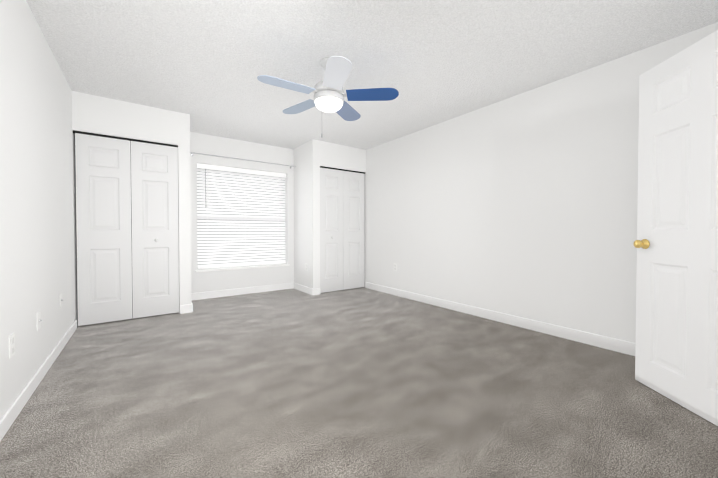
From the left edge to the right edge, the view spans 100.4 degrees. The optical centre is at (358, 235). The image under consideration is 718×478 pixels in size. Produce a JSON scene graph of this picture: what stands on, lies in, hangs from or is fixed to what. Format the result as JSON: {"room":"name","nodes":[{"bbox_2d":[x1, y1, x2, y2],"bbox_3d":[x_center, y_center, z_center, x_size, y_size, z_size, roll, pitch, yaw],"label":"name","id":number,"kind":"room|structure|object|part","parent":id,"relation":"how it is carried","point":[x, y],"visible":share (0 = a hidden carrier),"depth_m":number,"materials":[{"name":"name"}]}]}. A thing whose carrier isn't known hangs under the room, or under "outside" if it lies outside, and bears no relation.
{"room":"empty bedroom","nodes":[
{"label":"empty bedroom","id":0,"kind":"room"},
{"bbox_2d":[0,0,76,419],"bbox_3d":[-1.992,-0.241,1.688,0.100,2.440,5.497,-1,1,-36],"label":"wall","id":1,"kind":"structure","parent":0,"point":[38,270],"depth_m":1.92,"materials":[{"name":"white paint"}]},
{"bbox_2d":[9,333,14,358],"bbox_3d":[-1.850,0.585,1.596,0.008,0.116,0.072,-1,1,-36],"label":"electrical outlet","id":2,"kind":"object","parent":1,"relation":"attached to","point":[11,345],"visible":1,"depth_m":1.59,"materials":[{"name":"white plastic"}]},
{"bbox_2d":[0,320,76,441],"bbox_3d":[-1.661,0.942,1.346,0.014,0.085,4.326,-1,1,-36],"label":"baseboard","id":3,"kind":"structure","parent":1,"relation":"attached to","point":[9,417],"depth_m":1.83,"materials":[{"name":"white paint"}]},
{"bbox_2d":[36,311,41,330],"bbox_3d":[-2.146,0.569,2.011,0.016,0.116,0.072,-1,1,-36],"label":"electrical outlet","id":4,"kind":"object","parent":1,"relation":"attached to","point":[38,316],"visible":0.96,"depth_m":2.00,"materials":[{"name":"white plastic"}]},
{"bbox_2d":[59,293,62,307],"bbox_3d":[-2.544,0.550,2.562,0.016,0.116,0.072,-1,1,-36],"label":"electrical outlet","id":5,"kind":"object","parent":1,"relation":"attached to","point":[60,295],"visible":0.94,"depth_m":2.53,"materials":[{"name":"white plastic"}]},
{"bbox_2d":[75,142,132,324],"bbox_3d":[-2.629,-0.269,3.470,0.960,2.440,0.020,-1,1,-36],"label":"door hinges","id":6,"kind":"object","parent":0,"point":[76,241],"depth_m":3.20,"materials":[{"name":"metal"}]},
{"bbox_2d":[72,91,191,312],"bbox_3d":[-2.535,-0.268,3.427,1.060,2.440,0.100,-1,1,-36],"label":"wall","id":7,"kind":"structure","parent":0,"point":[103,115],"depth_m":3.48,"materials":[{"name":"white paint"}]},
{"bbox_2d":[75,133,131,325],"bbox_3d":[-2.760,-0.063,3.253,0.454,2.005,0.032,-1,1,-36],"label":"closet door leaf","id":8,"kind":"structure","parent":7,"relation":"in","point":[103,228],"depth_m":3.23,"materials":[{"name":"white paint"}]},
{"bbox_2d":[73,130,177,146],"bbox_3d":[-2.587,-1.081,3.377,0.932,0.022,0.050,-1,1,-36],"label":"trim","id":9,"kind":"structure","parent":7,"relation":"attached to","point":[108,136],"depth_m":3.32,"materials":[{"name":"black metal"}]},
{"bbox_2d":[131,141,178,318],"bbox_3d":[-2.389,-0.067,3.521,0.454,2.005,0.032,-1,1,-36],"label":"closet door leaf","id":10,"kind":"structure","parent":7,"relation":"in","point":[154,207],"depth_m":3.50,"materials":[{"name":"white paint"}]},
{"bbox_2d":[180,304,192,313],"bbox_3d":[-2.119,0.896,3.676,0.142,0.105,0.014,-1,1,-36],"label":"baseboard","id":11,"kind":"structure","parent":7,"relation":"attached to","point":[187,308],"depth_m":3.67,"materials":[{"name":"white paint"}]},
{"bbox_2d":[190,132,293,292],"bbox_3d":[-1.899,-0.290,4.870,3.783,2.440,0.250,-1,1,-36],"label":"wall","id":12,"kind":"structure","parent":0,"point":[222,146],"depth_m":4.74,"materials":[{"name":"white paint"}]},
{"bbox_2d":[195,168,289,271],"bbox_3d":[-1.851,-0.276,4.850,1.454,1.602,0.220,-1,1,-36],"label":"window","id":13,"kind":"structure","parent":12,"relation":"in","point":[244,223],"depth_m":4.79,"materials":[{"name":"white paint"}]},
{"bbox_3d":[-2.276,-0.266,4.503,0.003,1.482,0.002,-1,1,-36],"label":"blind cord","id":14,"kind":"part","parent":13,"relation":"part of","materials":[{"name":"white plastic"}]},
{"bbox_3d":[-1.848,0.473,4.857,1.370,0.023,0.052,-1,1,-36],"label":"window blind bottom rail","id":15,"kind":"part","parent":13,"relation":"part of","materials":[{"name":"white plastic"}]},
{"bbox_3d":[-1.903,-0.292,4.921,1.304,1.482,0.007,-1,1,-36],"label":"glass","id":16,"kind":"part","parent":13,"relation":"part of","materials":[{"name":"white"}]},
{"bbox_3d":[-1.832,-0.271,4.824,0.003,1.482,0.002,-1,1,-36],"label":"blind cord","id":17,"kind":"part","parent":13,"relation":"part of","materials":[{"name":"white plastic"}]},
{"bbox_2d":[192,282,293,299],"bbox_3d":[-1.818,0.878,4.784,1.672,0.105,0.014,-1,1,-36],"label":"baseboard","id":18,"kind":"structure","parent":12,"relation":"attached to","point":[228,292],"depth_m":4.73,"materials":[{"name":"white paint"}]},
{"bbox_2d":[294,141,309,287],"bbox_3d":[-0.923,-0.293,5.039,0.100,2.440,0.621,-1,1,-36],"label":"wall","id":19,"kind":"structure","parent":0,"point":[301,210],"depth_m":4.99,"materials":[{"name":"white paint"}]},
{"bbox_2d":[294,283,311,294],"bbox_3d":[-0.940,0.875,4.983,0.014,0.105,0.721,-1,1,-36],"label":"baseboard","id":20,"kind":"structure","parent":19,"relation":"attached to","point":[305,289],"depth_m":4.94,"materials":[{"name":"white paint"}]},
{"bbox_2d":[310,139,365,288],"bbox_3d":[-0.326,-0.293,5.026,1.051,2.440,0.100,-1,1,-36],"label":"wall","id":21,"kind":"structure","parent":0,"point":[314,213],"depth_m":4.74,"materials":[{"name":"white paint"}]},
{"bbox_2d":[312,288,320,295],"bbox_3d":[-0.673,0.879,4.723,0.140,0.105,0.014,-1,1,-36],"label":"baseboard","id":22,"kind":"structure","parent":21,"relation":"attached to","point":[315,291],"depth_m":4.72,"materials":[{"name":"white paint"}]},
{"bbox_2d":[320,168,342,292],"bbox_3d":[-0.459,-0.089,4.918,0.448,2.005,0.032,-1,1,-36],"label":"closet door leaf","id":23,"kind":"structure","parent":21,"relation":"in","point":[331,225],"depth_m":4.91,"materials":[{"name":"white paint"}]},
{"bbox_2d":[320,166,364,173],"bbox_3d":[-0.275,-1.107,5.050,0.925,0.022,0.050,-1,1,-36],"label":"trim","id":24,"kind":"structure","parent":21,"relation":"attached to","point":[341,169],"depth_m":5.01,"materials":[{"name":"black metal"}]},
{"bbox_2d":[343,171,364,289],"bbox_3d":[-0.093,-0.093,5.183,0.448,2.005,0.032,-1,1,-36],"label":"closet door leaf","id":25,"kind":"structure","parent":21,"relation":"in","point":[353,223],"depth_m":5.16,"materials":[{"name":"white paint"}]},
{"bbox_2d":[0,287,717,477],"bbox_3d":[-0.038,1.019,2.319,3.983,0.100,6.797,-1,1,-36],"label":"floor","id":26,"kind":"structure","parent":0,"point":[362,382],"depth_m":1.76,"materials":[{"name":"carpet"}]},
{"bbox_2d":[26,0,717,149],"bbox_3d":[-0.420,-1.529,2.806,3.983,0.100,5.497,-1,1,-36],"label":"ceiling","id":27,"kind":"structure","parent":0,"point":[204,64],"depth_m":2.38,"materials":[{"name":"white paint"}]},
{"bbox_2d":[257,56,398,137],"bbox_3d":[-0.294,-1.139,2.529,1.101,0.670,1.128,-1,1,-36],"label":"ceiling fan","id":28,"kind":"object","parent":27,"relation":"hanging from","point":[329,93],"visible":1,"depth_m":2.45,"materials":[{"name":"grey"}]},
{"bbox_3d":[-0.571,-1.185,2.344,0.435,0.006,0.175,-1,9,-32],"label":"blade","id":29,"kind":"part","parent":28,"relation":"part of","materials":[{"name":"blue wood"}]},
{"bbox_3d":[-0.543,-1.191,2.781,0.435,0.006,0.175,1,9,40],"label":"blade","id":30,"kind":"part","parent":28,"relation":"part of","materials":[{"name":"blue wood"}]},
{"bbox_3d":[-0.256,-1.097,2.544,0.240,0.075,0.240,-1,1,-36],"label":"lamp shade","id":31,"kind":"part","parent":28,"relation":"part of","materials":[{"name":"white glass"}]},
{"bbox_3d":[-0.165,-1.182,2.182,0.175,0.006,0.435,8,-1,-14],"label":"blade","id":32,"kind":"part","parent":28,"relation":"part of","materials":[{"name":"white"}]},
{"bbox_3d":[-0.118,-1.193,2.889,0.175,0.006,0.435,-8,-2,22],"label":"blade","id":33,"kind":"part","parent":28,"relation":"part of","materials":[{"name":"blue wood"}]},
{"label":"blade","id":34,"kind":"part","parent":28,"relation":"part of","materials":[{"name":"blue wood"}]},
{"bbox_2d":[364,22,717,342],"bbox_3d":[1.153,-0.277,3.964,0.100,2.440,5.497,-1,1,-36],"label":"wall","id":35,"kind":"structure","parent":0,"point":[524,204],"depth_m":3.07,"materials":[{"name":"white paint"}]},
{"bbox_2d":[366,282,635,355],"bbox_3d":[1.392,0.897,3.556,0.014,0.105,4.326,-1,1,-36],"label":"baseboard","id":36,"kind":"structure","parent":35,"relation":"attached to","point":[612,344],"depth_m":3.09,"materials":[{"name":"white paint"}]},
{"bbox_3d":[2.190,-1.067,1.371,0.840,0.018,0.100,-1,1,-36],"label":"door frame","id":37,"kind":"structure","parent":0,"visible":0},
{"bbox_2d":[633,30,717,425],"bbox_3d":[1.828,-0.042,1.621,0.096,2.030,0.762,0,1,3],"label":"entry door","id":38,"kind":"structure","parent":37,"relation":"attached to","point":[676,352],"depth_m":1.72,"materials":[{"name":"white paint"}]},
{"bbox_3d":[1.826,0.053,1.942,0.061,0.064,0.064,0,1,3],"label":"entry door inside knob","id":39,"kind":"part","parent":38,"relation":"part of","materials":[{"name":"gold metal"}]},
{"bbox_3d":[-2.396,-1.183,4.295,0.012,0.016,0.076,-1,1,-36],"label":"rod bracket","id":40,"kind":"object","parent":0,"visible":0},
{"bbox_2d":[190,152,295,166],"bbox_3d":[-1.754,-1.193,4.721,1.620,0.030,0.030,-1,1,-36],"label":"curtain rod","id":41,"kind":"object","parent":40,"relation":"on","point":[241,159],"visible":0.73,"depth_m":4.66,"materials":[{"name":"silver metal"}]},
{"bbox_3d":[-1.848,-1.051,4.834,1.370,0.048,0.060,-1,1,-36],"label":"blind headrail","id":42,"kind":"object","parent":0,"visible":0},
{"bbox_2d":[197,163,285,177],"bbox_3d":[-1.824,-1.038,4.801,1.382,0.073,0.009,-1,1,-36],"label":"blind valance","id":43,"kind":"object","parent":42,"relation":"attached to","point":[233,169],"visible":0.96,"depth_m":4.74,"materials":[{"name":"white plastic"}]}
]}

